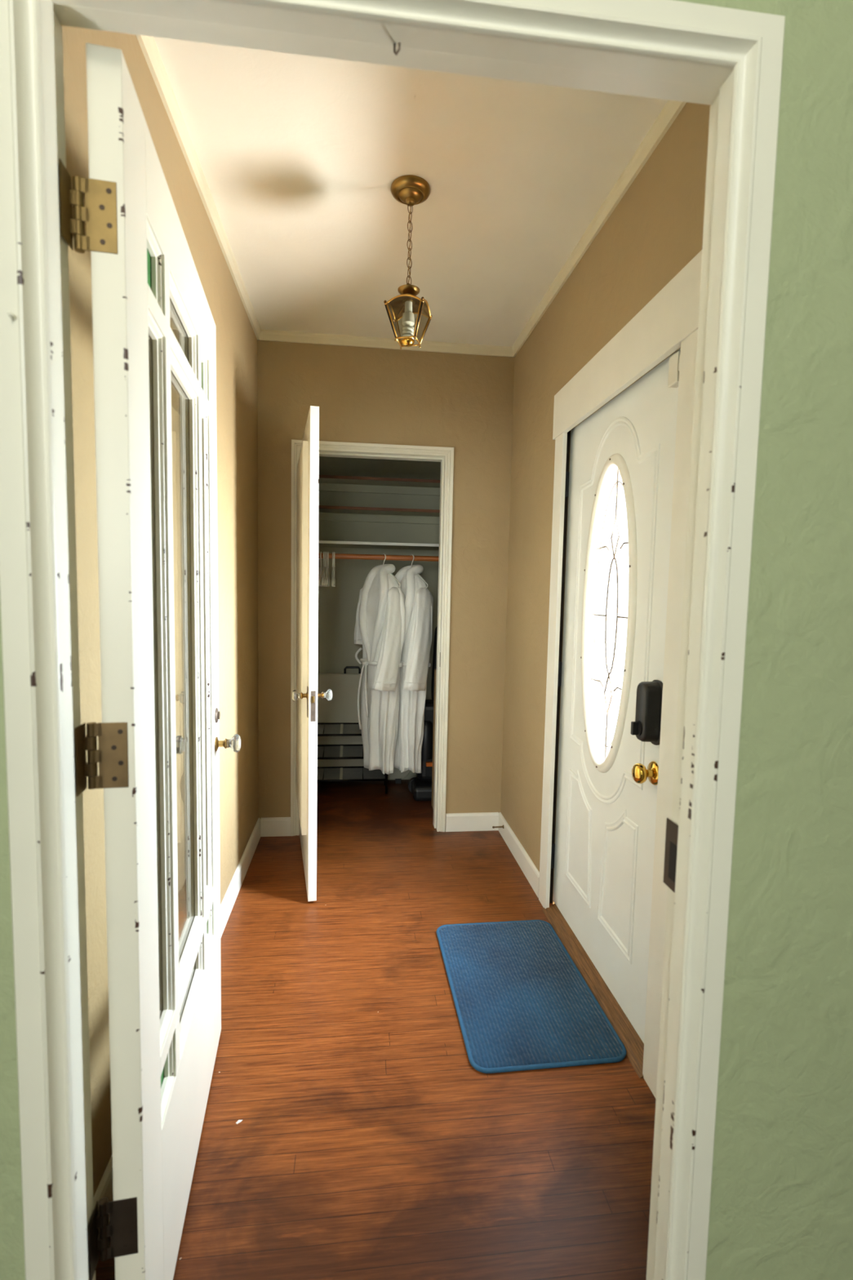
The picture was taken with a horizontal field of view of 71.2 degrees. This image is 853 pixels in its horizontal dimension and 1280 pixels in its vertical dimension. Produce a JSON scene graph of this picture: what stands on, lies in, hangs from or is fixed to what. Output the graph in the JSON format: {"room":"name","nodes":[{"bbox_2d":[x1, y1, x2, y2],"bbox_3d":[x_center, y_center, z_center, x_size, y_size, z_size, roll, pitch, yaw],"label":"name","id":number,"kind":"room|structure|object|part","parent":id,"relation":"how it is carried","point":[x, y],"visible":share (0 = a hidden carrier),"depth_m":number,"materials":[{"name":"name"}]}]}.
{"room":"entrance hallway","nodes":[
{"label":"entrance hallway","id":0,"kind":"room"},
{"bbox_2d":[61,25,258,1196],"bbox_3d":[-0.818,-0.162,2.023,0.120,2.647,2.435,1,5,-7],"label":"wall","id":1,"kind":"structure","parent":0,"point":[237,391],"depth_m":1.75,"materials":[{"name":"beige paint"}]},
{"bbox_2d":[58,43,240,1279],"bbox_3d":[-0.533,0.193,1.280,0.176,2.046,0.891,0,5,-11],"label":"door","id":2,"kind":"structure","parent":1,"relation":"in","point":[157,754],"depth_m":0.97,"materials":[{"name":"paint"}]},
{"bbox_3d":[-0.470,-0.618,0.986,0.003,0.102,0.118,0,5,-11],"label":"pane","id":3,"kind":"part","parent":2,"relation":"part of","materials":[{"name":"green glass"}]},
{"bbox_3d":[-0.484,0.095,1.043,0.003,1.258,0.118,0,5,-11],"label":"pane","id":4,"kind":"part","parent":2,"relation":"part of","materials":[{"name":"clear glass"}]},
{"bbox_3d":[-0.499,0.810,1.100,0.003,0.098,0.118,0,5,-11],"label":"pane","id":5,"kind":"part","parent":2,"relation":"part of","materials":[{"name":"green glass"}]},
{"bbox_3d":[-0.519,-0.639,1.228,0.004,0.102,0.293,0,5,-11],"label":"pane","id":6,"kind":"part","parent":2,"relation":"part of","materials":[{"name":"clear glass"}]},
{"bbox_3d":[-0.533,0.075,1.285,0.004,1.258,0.293,0,5,-11],"label":"pane","id":7,"kind":"part","parent":2,"relation":"part of","materials":[{"name":"clear glass"}]},
{"bbox_3d":[-0.548,0.789,1.342,0.004,0.098,0.293,0,5,-11],"label":"pane","id":8,"kind":"part","parent":2,"relation":"part of","materials":[{"name":"clear glass"}]},
{"bbox_3d":[-0.575,0.291,1.671,0.030,0.040,0.040,0,5,-11],"label":"knob","id":9,"kind":"part","parent":2,"relation":"part of","materials":[{"name":"gold metal"}]},
{"bbox_2d":[93,817,260,1233],"bbox_3d":[-0.772,1.111,2.083,0.013,0.102,2.335,1,5,-7],"label":"baseboard","id":10,"kind":"structure","parent":1,"relation":"attached to","point":[105,1188],"depth_m":2.46,"materials":[{"name":"white wood"}]},
{"bbox_2d":[135,34,261,340],"bbox_3d":[-0.716,-1.454,1.878,0.022,0.045,2.335,1,5,-7],"label":"crown molding","id":11,"kind":"structure","parent":1,"relation":"attached to","point":[148,46],"depth_m":1.78,"materials":[{"name":"paint"}]},
{"bbox_2d":[95,779,656,1279],"bbox_3d":[-0.011,1.388,-0.038,4.600,0.080,8.900,1,5,-7],"label":"floor","id":12,"kind":"structure","parent":0,"point":[368,1143],"depth_m":1.56,"materials":[{"name":"brown wood"}]},
{"bbox_2d":[317,722,387,793],"bbox_3d":[-0.623,0.762,3.990,0.722,0.498,0.187,1,5,-7],"label":"shoe rack","id":13,"kind":"object","parent":12,"relation":"on","point":[325,774],"visible":0.39,"depth_m":4.00,"materials":[{"name":"black metal"}]},
{"bbox_3d":[-0.273,0.766,4.032,0.016,0.498,0.187,1,5,-7],"label":"frame","id":14,"kind":"part","parent":13,"relation":"part of","materials":[{"name":"black metal"}]},
{"bbox_2d":[317,666,409,783],"bbox_3d":[-0.562,0.590,4.124,0.915,0.822,0.063,1,5,-7],"label":"folding table","id":15,"kind":"object","parent":12,"relation":"on","point":[343,706],"visible":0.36,"depth_m":4.08,"materials":[{"name":"plastic"}]},
{"bbox_3d":[-0.510,0.209,4.099,0.114,0.057,0.015,1,5,-7],"label":"handle","id":16,"kind":"part","parent":15,"relation":"part of","materials":[{"name":"black plastic"}]},
{"bbox_2d":[407,626,437,800],"bbox_3d":[0.023,0.469,3.892,0.260,1.124,0.245,1,5,-7],"label":"vacuum cleaner","id":17,"kind":"object","parent":12,"relation":"on","point":[420,786],"visible":0.44,"depth_m":3.86,"materials":[{"name":"black plastic"}]},
{"bbox_3d":[0.067,0.165,3.898,0.049,0.516,0.089,-1,5,-22],"label":"handle","id":18,"kind":"part","parent":17,"relation":"part of","materials":[{"name":"black plastic"}]},
{"bbox_2d":[431,668,436,808],"bbox_3d":[0.145,0.623,3.604,0.181,0.868,0.280,1,5,-7],"label":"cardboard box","id":19,"kind":"object","parent":12,"relation":"on","point":[435,669],"visible":0.18,"depth_m":3.69,"materials":[{"name":"brown cardboard"}]},
{"bbox_2d":[435,920,626,1073],"bbox_3d":[0.314,1.180,2.055,0.471,0.012,0.741,1,5,-7],"label":"bath mat","id":20,"kind":"object","parent":12,"relation":"on","point":[522,1002],"visible":1,"depth_m":1.95,"materials":[{"name":"blue fabric"}]},
{"bbox_2d":[542,903,644,1078],"bbox_3d":[0.620,1.176,2.112,0.153,0.024,0.892,1,5,-7],"label":"threshold","id":21,"kind":"object","parent":12,"relation":"on","point":[633,1044],"visible":0.45,"depth_m":2.01,"materials":[{"name":"brown wood"}]},
{"bbox_2d":[317,456,440,779],"bbox_3d":[-0.367,-0.213,4.192,1.360,2.420,0.100,1,5,-7],"label":"wall","id":22,"kind":"structure","parent":0,"point":[337,649],"depth_m":4.11,"materials":[{"name":"paint"}]},
{"bbox_2d":[318,540,439,555],"bbox_3d":[-0.334,-0.600,3.942,1.360,0.068,0.340,1,5,-7],"label":"closet shelf","id":23,"kind":"object","parent":22,"relation":"attached to","point":[338,547],"visible":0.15,"depth_m":4.05,"materials":[{"name":"paint"}]},
{"bbox_2d":[318,505,439,524],"bbox_3d":[-0.336,-0.834,3.978,1.360,0.069,0.230,1,5,-7],"label":"closet shelf","id":24,"kind":"object","parent":22,"relation":"attached to","point":[326,513],"visible":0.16,"depth_m":4.04,"materials":[{"name":"paint"}]},
{"bbox_2d":[319,475,440,495],"bbox_3d":[-0.333,-1.030,3.972,1.360,0.069,0.210,1,5,-7],"label":"closet shelf","id":25,"kind":"object","parent":22,"relation":"attached to","point":[326,482],"visible":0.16,"depth_m":4.02,"materials":[{"name":"paint"}]},
{"bbox_2d":[257,340,514,831],"bbox_3d":[-0.226,-0.250,3.264,1.342,2.647,0.100,1,5,-7],"label":"wall","id":26,"kind":"structure","parent":0,"point":[463,402],"depth_m":3.19,"materials":[{"name":"beige paint"}]},
{"bbox_2d":[260,817,290,836],"bbox_3d":[-0.820,1.017,3.243,0.158,0.102,0.013,1,5,-7],"label":"baseboard","id":27,"kind":"structure","parent":26,"relation":"attached to","point":[269,826],"depth_m":3.24,"materials":[{"name":"white wood"}]},
{"bbox_2d":[292,405,332,901],"bbox_3d":[-0.562,0.060,2.822,0.168,2.062,0.747,0,5,-15],"label":"door","id":28,"kind":"structure","parent":26,"relation":"in","point":[306,695],"depth_m":2.53,"materials":[{"name":"paint"}]},
{"bbox_3d":[-0.597,-0.009,2.841,0.023,1.710,0.551,0,5,-15],"label":"raised panel","id":29,"kind":"part","parent":28,"relation":"part of","materials":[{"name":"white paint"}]},
{"bbox_3d":[-0.518,0.236,2.529,0.030,0.040,0.040,0,5,-15],"label":"knob","id":30,"kind":"part","parent":28,"relation":"part of","materials":[{"name":"gold metal"}]},
{"bbox_3d":[-0.472,0.276,2.483,0.020,0.130,0.001,0,5,-15],"label":"mortise plate","id":31,"kind":"part","parent":28,"relation":"part of","materials":[{"name":"metal"}]},
{"bbox_3d":[-0.455,0.236,2.546,0.030,0.040,0.040,0,5,-15],"label":"knob","id":32,"kind":"part","parent":28,"relation":"part of","materials":[{"name":"gold metal"}]},
{"bbox_2d":[290,439,453,835],"bbox_3d":[-0.303,0.016,3.270,0.854,2.114,0.115,1,5,-7],"label":"door frame","id":33,"kind":"structure","parent":26,"relation":"attached to","point":[448,452],"depth_m":3.22,"materials":[{"name":"paint"}]},
{"bbox_2d":[259,329,514,357],"bbox_3d":[-0.193,-1.541,3.100,1.340,0.045,0.022,1,5,-7],"label":"crown molding","id":34,"kind":"structure","parent":26,"relation":"attached to","point":[265,335],"depth_m":3.09,"materials":[{"name":"paint"}]},
{"bbox_2d":[445,812,498,831],"bbox_3d":[0.258,1.029,3.369,0.302,0.102,0.013,1,5,-7],"label":"baseboard","id":35,"kind":"structure","parent":26,"relation":"attached to","point":[477,821],"depth_m":3.36,"materials":[{"name":"white wood"}]},
{"bbox_2d":[153,36,668,346],"bbox_3d":[-0.055,-1.513,2.001,1.602,0.080,2.435,1,5,-7],"label":"ceiling","id":36,"kind":"structure","parent":0,"point":[300,157],"depth_m":1.89,"materials":[{"name":"paint"}]},
{"bbox_2d":[383,174,431,349],"bbox_3d":[-0.057,-1.221,1.958,0.134,0.496,0.134,2,5,12],"label":"pendant lantern","id":37,"kind":"object","parent":36,"relation":"hanging from","point":[410,190],"visible":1,"depth_m":1.95,"materials":[{"name":"gold metal"}]},
{"bbox_3d":[-0.117,-1.036,1.937,0.045,0.096,0.004,-2,5,-33],"label":"corner post","id":38,"kind":"part","parent":37,"relation":"part of","materials":[{"name":"gold metal"}]},
{"bbox_3d":[-0.107,-1.051,1.982,0.034,0.124,0.128,2,5,12],"label":"frame","id":39,"kind":"part","parent":37,"relation":"part of","materials":[{"name":"gold metal"}]},
{"bbox_3d":[-0.106,-1.051,1.982,0.029,0.117,0.120,2,5,12],"label":"glass pane","id":40,"kind":"part","parent":37,"relation":"part of","materials":[{"name":"clear glass"}]},
{"bbox_3d":[-0.070,-1.046,1.926,0.128,0.124,0.034,2,5,12],"label":"frame","id":41,"kind":"part","parent":37,"relation":"part of","materials":[{"name":"gold metal"}]},
{"bbox_2d":[404,301,412,312],"bbox_3d":[-0.059,-1.097,1.968,0.026,0.034,0.026,1,5,-7],"label":"socket","id":42,"kind":"object","parent":37,"relation":"attached to","point":[408,304],"depth_m":1.96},
{"bbox_3d":[-0.060,-1.060,1.971,0.040,0.041,0.040,1,5,-7],"label":"bulb","id":43,"kind":"part","parent":37,"relation":"part of","materials":[{"name":"glass"}]},
{"bbox_3d":[-0.055,-1.294,1.952,0.007,0.254,0.006,0,5,-12],"label":"cord","id":44,"kind":"part","parent":37,"relation":"part of","materials":[{"name":"gold metal"}]},
{"bbox_3d":[-0.050,-1.053,2.018,0.128,0.124,0.034,2,5,12],"label":"frame","id":45,"kind":"part","parent":37,"relation":"part of","materials":[{"name":"gold metal"}]},
{"bbox_3d":[-0.024,-1.032,1.917,0.004,0.096,0.045,-2,5,-33],"label":"corner post","id":46,"kind":"part","parent":37,"relation":"part of","materials":[{"name":"gold metal"}]},
{"bbox_3d":[-0.015,-1.047,1.962,0.029,0.117,0.120,2,5,12],"label":"glass pane","id":47,"kind":"part","parent":37,"relation":"part of","materials":[{"name":"clear glass"}]},
{"bbox_3d":[-0.014,-1.048,1.962,0.034,0.124,0.128,2,5,12],"label":"frame","id":48,"kind":"part","parent":37,"relation":"part of","materials":[{"name":"gold metal"}]},
{"bbox_2d":[0,0,852,1279],"bbox_3d":[-0.098,-0.105,0.843,4.400,2.750,0.078,1,5,-7],"label":"wall","id":49,"kind":"structure","parent":0,"point":[781,1201],"depth_m":0.90,"materials":[{"name":"green paint"}]},
{"bbox_2d":[0,0,785,1279],"bbox_3d":[-0.044,0.209,0.868,1.010,2.122,0.109,1,5,-7],"label":"door frame","id":50,"kind":"structure","parent":49,"relation":"attached to","point":[751,43],"depth_m":0.80,"materials":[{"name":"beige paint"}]},
{"bbox_3d":[0.398,0.349,0.963,0.002,0.110,0.046,1,5,-7],"label":"strike plate","id":51,"kind":"part","parent":50,"relation":"part of","materials":[{"name":"brown metal"}]},
{"bbox_2d":[500,102,710,871],"bbox_3d":[0.639,-0.146,2.194,0.130,2.647,2.435,1,5,-7],"label":"wall","id":52,"kind":"structure","parent":0,"point":[655,229],"depth_m":2.57,"materials":[{"name":"beige paint"}]},
{"bbox_2d":[492,824,503,828],"bbox_3d":[0.392,1.023,3.261,0.063,0.020,0.020,1,5,-7],"label":"door stop","id":53,"kind":"object","parent":52,"relation":"attached to","point":[493,827],"visible":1,"depth_m":3.26,"materials":[{"name":"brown metal"}]},
{"bbox_2d":[498,812,539,897],"bbox_3d":[0.458,1.061,3.016,0.013,0.102,0.762,1,5,-7],"label":"baseboard","id":54,"kind":"structure","parent":52,"relation":"attached to","point":[522,857],"depth_m":2.93,"materials":[{"name":"white wood"}]},
{"bbox_2d":[511,100,686,357],"bbox_3d":[0.596,-1.440,2.032,0.022,0.045,2.335,1,5,-7],"label":"crown molding","id":55,"kind":"structure","parent":52,"relation":"attached to","point":[672,108],"depth_m":1.96,"materials":[{"name":"paint"}]},
{"bbox_2d":[551,348,680,1043],"bbox_3d":[0.610,0.174,2.048,0.130,1.984,0.936,1,5,-7],"label":"door","id":56,"kind":"structure","parent":52,"relation":"in","point":[602,851],"depth_m":1.96,"materials":[{"name":"paint"}]},
{"bbox_3d":[0.584,0.735,2.278,0.005,0.463,0.262,1,5,-7],"label":"panel moulding","id":57,"kind":"part","parent":56,"relation":"part of","materials":[{"name":"paint"}]},
{"bbox_3d":[0.624,-0.081,2.050,0.036,1.092,0.424,1,5,-7],"label":"oval frame","id":58,"kind":"part","parent":56,"relation":"part of","materials":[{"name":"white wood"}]},
{"bbox_3d":[0.672,-0.081,2.055,0.012,1.084,0.416,1,5,-7],"label":"oval frame","id":59,"kind":"part","parent":56,"relation":"part of","materials":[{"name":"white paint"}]},
{"bbox_3d":[0.620,-0.087,2.045,0.005,1.313,0.612,1,5,-7],"label":"panel moulding","id":60,"kind":"part","parent":56,"relation":"part of","materials":[{"name":"paint"}]},
{"bbox_3d":[0.622,0.762,1.953,0.005,0.463,0.262,1,5,-7],"label":"panel moulding","id":61,"kind":"part","parent":56,"relation":"part of","materials":[{"name":"paint"}]},
{"bbox_3d":[0.625,0.383,1.712,0.062,0.068,0.068,1,5,-7],"label":"knob","id":62,"kind":"part","parent":56,"relation":"part of","materials":[{"name":"gold metal"}]},
{"bbox_3d":[0.655,0.207,1.703,0.008,0.186,0.078,1,5,-7],"label":"mounting plate","id":63,"kind":"part","parent":56,"relation":"part of","materials":[{"name":"black plastic"}]},
{"bbox_2d":[552,346,680,904],"bbox_3d":[0.626,0.183,2.048,0.008,2.013,0.942,1,5,-7],"label":"weatherstrip","id":64,"kind":"structure","parent":52,"relation":"attached to","point":[680,347],"depth_m":2.48,"materials":[{"name":"black rubber"}]},
{"bbox_2d":[538,249,702,1098],"bbox_3d":[0.601,0.109,2.018,0.058,2.165,1.110,1,5,-7],"label":"door frame","id":65,"kind":"structure","parent":52,"relation":"attached to","point":[668,322],"depth_m":1.62,"materials":[{"name":"white wood"}]},
{"bbox_3d":[-1.045,-0.187,3.696,0.100,2.420,0.932,1,5,-7],"label":"wall","id":66,"kind":"structure","parent":0,"visible":0},
{"bbox_2d":[318,552,439,561],"bbox_3d":[-0.302,-0.508,3.660,1.360,0.033,0.033,1,5,-7],"label":"closet rod","id":67,"kind":"object","parent":66,"relation":"attached to","point":[337,556],"visible":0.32,"depth_m":3.65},
{"bbox_2d":[318,551,322,586],"bbox_3d":[-0.643,-0.432,3.627,0.008,0.211,0.386,1,5,-8],"label":"hanger","id":68,"kind":"object","parent":67,"relation":"hanging from","point":[320,572],"visible":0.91,"depth_m":3.60,"materials":[{"name":"white plastic"}]},
{"bbox_2d":[321,551,324,586],"bbox_3d":[-0.626,-0.431,3.629,0.008,0.211,0.386,1,5,-8],"label":"hanger","id":69,"kind":"object","parent":67,"relation":"hanging from","point":[323,552],"visible":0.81,"depth_m":3.56,"materials":[{"name":"white plastic"}]},
{"bbox_2d":[323,551,326,586],"bbox_3d":[-0.618,-0.431,3.630,0.008,0.211,0.386,1,5,-8],"label":"hanger","id":70,"kind":"object","parent":67,"relation":"hanging from","point":[325,552],"visible":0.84,"depth_m":3.57,"materials":[{"name":"white plastic"}]},
{"bbox_2d":[324,551,327,586],"bbox_3d":[-0.609,-0.431,3.631,0.008,0.211,0.386,1,5,-8],"label":"hanger","id":71,"kind":"object","parent":67,"relation":"hanging from","point":[326,552],"visible":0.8,"depth_m":3.59,"materials":[{"name":"white plastic"}]},
{"bbox_2d":[326,551,329,586],"bbox_3d":[-0.600,-0.431,3.632,0.008,0.211,0.386,1,5,-8],"label":"hanger","id":72,"kind":"object","parent":67,"relation":"hanging from","point":[327,575],"visible":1,"depth_m":3.61,"materials":[{"name":"white plastic"}]},
{"bbox_2d":[331,551,333,586],"bbox_3d":[-0.572,-0.431,3.635,0.008,0.211,0.386,1,5,-8],"label":"hanger","id":73,"kind":"object","parent":67,"relation":"hanging from","point":[332,552],"visible":0.88,"depth_m":3.56,"materials":[{"name":"white plastic"}]},
{"bbox_2d":[333,551,335,586],"bbox_3d":[-0.562,-0.431,3.636,0.008,0.211,0.386,1,5,-8],"label":"hanger","id":74,"kind":"object","parent":67,"relation":"hanging from","point":[334,572],"visible":1,"depth_m":3.61,"materials":[{"name":"white plastic"}]},
{"bbox_2d":[382,553,400,587],"bbox_3d":[-0.266,-0.428,3.671,0.007,0.210,0.346,-3,6,-41],"label":"hanger","id":75,"kind":"object","parent":67,"relation":"hanging from","point":[383,553],"visible":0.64,"depth_m":3.60,"materials":[{"name":"white plastic"}]},
{"bbox_2d":[354,564,405,774],"bbox_3d":[-0.277,0.182,3.675,0.250,1.302,0.440,-1,5,-26],"label":"bathrobe","id":76,"kind":"object","parent":75,"relation":"hanging from","point":[380,624],"visible":0.99,"depth_m":3.65,"materials":[{"name":"white fabric"}]},
{"bbox_2d":[410,554,427,588],"bbox_3d":[-0.093,-0.426,3.691,0.007,0.210,0.346,-2,6,-37],"label":"hanger","id":77,"kind":"object","parent":67,"relation":"hanging from","point":[411,554],"visible":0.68,"depth_m":3.61,"materials":[{"name":"white plastic"}]},
{"bbox_2d":[393,564,433,773],"bbox_3d":[-0.111,0.183,3.707,0.247,1.302,0.449,-1,5,-24],"label":"bathrobe","id":78,"kind":"object","parent":77,"relation":"hanging from","point":[419,601],"visible":0.63,"depth_m":3.62,"materials":[{"name":"white fabric"}]}
]}

